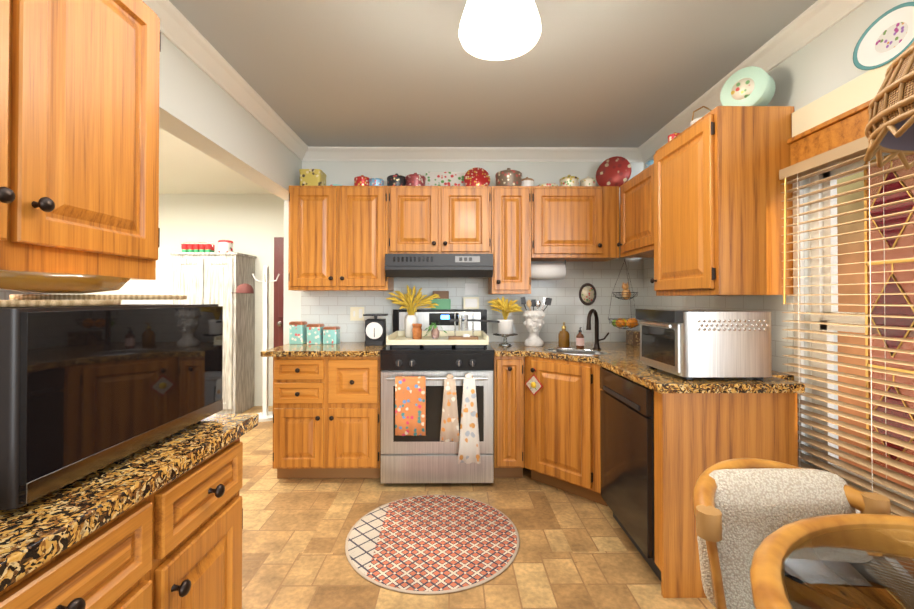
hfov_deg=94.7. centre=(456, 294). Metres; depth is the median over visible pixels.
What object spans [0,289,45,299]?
backsplash
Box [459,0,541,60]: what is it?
ceiling lamp
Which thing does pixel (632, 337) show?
box
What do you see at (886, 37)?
wall plate
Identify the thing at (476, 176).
tin
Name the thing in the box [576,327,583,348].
soap bottle
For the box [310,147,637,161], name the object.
crown molding
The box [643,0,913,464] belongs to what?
wall
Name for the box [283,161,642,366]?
wall
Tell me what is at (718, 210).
upper cabinet
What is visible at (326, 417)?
base cabinet
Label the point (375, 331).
kitchen scale
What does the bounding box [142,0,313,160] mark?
crown molding
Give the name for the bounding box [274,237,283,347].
room door
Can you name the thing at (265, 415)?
coat rack
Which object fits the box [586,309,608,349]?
bronze faucet
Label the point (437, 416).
range
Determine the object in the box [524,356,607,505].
base cabinet
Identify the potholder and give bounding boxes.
[525,368,542,394]
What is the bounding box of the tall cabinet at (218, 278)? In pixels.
[170,252,256,413]
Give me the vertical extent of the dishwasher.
0.868 m
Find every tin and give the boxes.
[181,240,232,251]
[425,172,465,185]
[464,167,489,185]
[596,156,631,187]
[645,159,653,167]
[668,106,711,141]
[720,66,775,105]
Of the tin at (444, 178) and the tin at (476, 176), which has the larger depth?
the tin at (444, 178)
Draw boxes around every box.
[431,291,450,308]
[626,330,639,344]
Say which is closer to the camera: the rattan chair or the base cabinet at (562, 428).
the rattan chair
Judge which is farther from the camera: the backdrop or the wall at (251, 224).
the wall at (251, 224)
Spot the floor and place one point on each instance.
(576, 552)
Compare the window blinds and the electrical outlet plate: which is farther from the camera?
the electrical outlet plate
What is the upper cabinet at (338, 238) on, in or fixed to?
attached to the wall at (345, 173)
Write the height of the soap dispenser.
0.186 m
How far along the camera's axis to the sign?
3.48 m
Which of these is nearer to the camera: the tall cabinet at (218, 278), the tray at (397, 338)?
the tray at (397, 338)
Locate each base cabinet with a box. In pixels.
[0,437,242,608]
[273,357,380,478]
[493,356,523,477]
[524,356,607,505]
[654,391,797,597]
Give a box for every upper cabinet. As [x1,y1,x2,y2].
[0,0,160,279]
[288,186,393,290]
[388,186,490,253]
[488,186,530,293]
[531,186,618,260]
[617,164,653,257]
[650,106,793,295]
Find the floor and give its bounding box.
[239,406,715,608]
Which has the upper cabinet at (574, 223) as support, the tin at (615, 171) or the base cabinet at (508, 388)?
the tin at (615, 171)
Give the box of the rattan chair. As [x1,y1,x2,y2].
[693,458,890,608]
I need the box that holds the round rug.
[345,495,519,594]
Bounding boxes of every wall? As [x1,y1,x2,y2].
[84,194,283,405]
[159,33,301,199]
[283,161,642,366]
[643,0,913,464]
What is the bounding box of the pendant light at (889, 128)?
[864,42,913,169]
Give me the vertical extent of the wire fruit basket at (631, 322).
0.546 m
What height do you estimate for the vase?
0.122 m
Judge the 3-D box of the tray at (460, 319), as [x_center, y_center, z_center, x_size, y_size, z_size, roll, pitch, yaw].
[0.126,0.229,3.128,0.381,0.205,0.140,0,-1,0]
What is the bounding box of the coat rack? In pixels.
[236,266,279,421]
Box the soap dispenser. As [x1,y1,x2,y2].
[557,322,570,347]
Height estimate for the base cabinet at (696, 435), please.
0.875 m
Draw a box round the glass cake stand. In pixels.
[493,333,517,345]
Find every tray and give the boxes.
[386,331,488,344]
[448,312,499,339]
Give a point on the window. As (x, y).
(896, 265)
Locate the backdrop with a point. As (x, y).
(848, 269)
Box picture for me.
[579,283,595,305]
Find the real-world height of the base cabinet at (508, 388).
0.875 m
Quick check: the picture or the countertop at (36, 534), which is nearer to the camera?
the countertop at (36, 534)
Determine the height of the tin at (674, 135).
0.154 m
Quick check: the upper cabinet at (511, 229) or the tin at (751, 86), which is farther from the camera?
the upper cabinet at (511, 229)
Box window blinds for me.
[779,136,913,516]
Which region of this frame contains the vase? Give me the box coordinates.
[424,323,446,338]
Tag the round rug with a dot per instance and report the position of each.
(432, 544)
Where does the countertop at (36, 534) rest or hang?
on the base cabinet at (176, 543)
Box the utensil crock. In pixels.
[520,297,551,345]
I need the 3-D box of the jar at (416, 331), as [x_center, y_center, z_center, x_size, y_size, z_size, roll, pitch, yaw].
[-0.300,0.272,3.164,0.074,0.118,0.073,0,-1,0]
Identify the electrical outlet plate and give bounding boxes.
[350,307,363,320]
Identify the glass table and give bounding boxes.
[750,513,913,608]
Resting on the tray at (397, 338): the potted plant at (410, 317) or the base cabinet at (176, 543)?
the potted plant at (410, 317)
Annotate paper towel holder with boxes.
[531,260,565,278]
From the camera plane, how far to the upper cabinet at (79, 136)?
1.02 m
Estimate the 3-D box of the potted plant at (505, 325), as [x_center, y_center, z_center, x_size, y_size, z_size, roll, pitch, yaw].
[0.372,0.152,3.227,0.271,0.289,0.210,0,-1,0]
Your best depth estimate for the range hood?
3.04 m
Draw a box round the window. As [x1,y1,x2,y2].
[787,51,913,512]
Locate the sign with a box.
[463,297,478,308]
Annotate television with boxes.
[0,304,222,509]
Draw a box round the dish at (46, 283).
[0,271,130,293]
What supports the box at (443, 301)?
on the range
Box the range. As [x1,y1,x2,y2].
[380,309,493,483]
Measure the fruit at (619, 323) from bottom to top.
0.072 m
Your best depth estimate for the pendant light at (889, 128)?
0.73 m
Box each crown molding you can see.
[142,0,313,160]
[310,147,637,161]
[638,0,867,161]
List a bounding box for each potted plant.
[386,285,439,337]
[488,296,522,333]
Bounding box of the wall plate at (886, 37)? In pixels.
[853,1,913,69]
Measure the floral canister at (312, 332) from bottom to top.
0.155 m
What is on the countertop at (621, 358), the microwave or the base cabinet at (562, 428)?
the microwave
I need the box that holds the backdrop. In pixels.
[837,171,913,489]
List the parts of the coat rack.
hanging cap in the dining room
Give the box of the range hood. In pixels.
[385,254,492,277]
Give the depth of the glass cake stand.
3.24 m
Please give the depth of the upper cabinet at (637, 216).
2.87 m
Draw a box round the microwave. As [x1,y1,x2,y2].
[636,309,771,379]
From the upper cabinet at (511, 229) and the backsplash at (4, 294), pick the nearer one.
the backsplash at (4, 294)
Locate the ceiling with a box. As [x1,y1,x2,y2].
[159,0,817,193]
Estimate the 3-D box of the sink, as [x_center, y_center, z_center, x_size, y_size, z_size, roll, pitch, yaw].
[0.803,0.475,2.856,0.379,0.186,0.379,0,-1,0]
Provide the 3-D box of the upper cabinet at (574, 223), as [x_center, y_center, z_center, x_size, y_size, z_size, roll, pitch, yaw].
[0.901,-0.555,3.346,0.670,0.545,0.388,0,-1,0]
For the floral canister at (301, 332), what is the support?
on the countertop at (350, 349)
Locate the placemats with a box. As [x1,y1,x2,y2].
[0,294,186,306]
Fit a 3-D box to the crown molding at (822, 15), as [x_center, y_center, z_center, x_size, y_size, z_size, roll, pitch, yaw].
[1.553,-1.190,1.203,0.078,0.095,4.700,0,-1,0]
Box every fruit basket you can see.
[608,260,639,328]
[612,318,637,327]
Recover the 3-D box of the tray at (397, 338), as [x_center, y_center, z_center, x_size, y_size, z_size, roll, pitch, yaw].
[-0.137,0.318,3.165,0.708,0.060,0.520,0,-1,0]
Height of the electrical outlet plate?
0.115 m
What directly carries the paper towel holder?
attached to the upper cabinet at (574, 223)
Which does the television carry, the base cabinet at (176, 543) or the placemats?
the placemats
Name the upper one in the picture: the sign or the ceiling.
the ceiling
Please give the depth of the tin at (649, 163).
2.90 m
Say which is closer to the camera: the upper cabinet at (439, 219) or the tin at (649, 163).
the tin at (649, 163)
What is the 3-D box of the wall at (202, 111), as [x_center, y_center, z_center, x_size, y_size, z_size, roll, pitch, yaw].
[-1.353,0.022,1.167,0.150,2.520,4.700,0,-1,0]
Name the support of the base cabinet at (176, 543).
on the floor
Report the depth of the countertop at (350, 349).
2.92 m
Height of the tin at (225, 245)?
0.150 m
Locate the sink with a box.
[545,348,607,354]
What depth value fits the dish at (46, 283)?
0.86 m
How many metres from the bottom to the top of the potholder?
0.191 m
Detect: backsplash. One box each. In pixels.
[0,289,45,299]
[301,257,642,341]
[643,258,793,371]
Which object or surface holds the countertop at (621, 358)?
on the base cabinet at (562, 428)
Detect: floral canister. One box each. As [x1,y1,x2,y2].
[289,321,306,343]
[304,323,323,343]
[321,326,339,343]
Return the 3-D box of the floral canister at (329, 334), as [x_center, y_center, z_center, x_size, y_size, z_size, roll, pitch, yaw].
[-1.005,0.322,3.377,0.113,0.132,0.113,0,-1,0]
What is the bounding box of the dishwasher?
[600,367,660,580]
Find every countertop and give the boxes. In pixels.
[0,413,258,591]
[261,342,386,356]
[489,342,804,392]
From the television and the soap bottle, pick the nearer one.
the television
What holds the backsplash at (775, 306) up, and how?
attached to the wall at (819, 66)
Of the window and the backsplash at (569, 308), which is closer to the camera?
the window
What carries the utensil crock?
on the countertop at (621, 358)
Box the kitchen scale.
[363,314,387,345]
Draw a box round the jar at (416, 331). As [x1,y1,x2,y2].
[412,323,421,338]

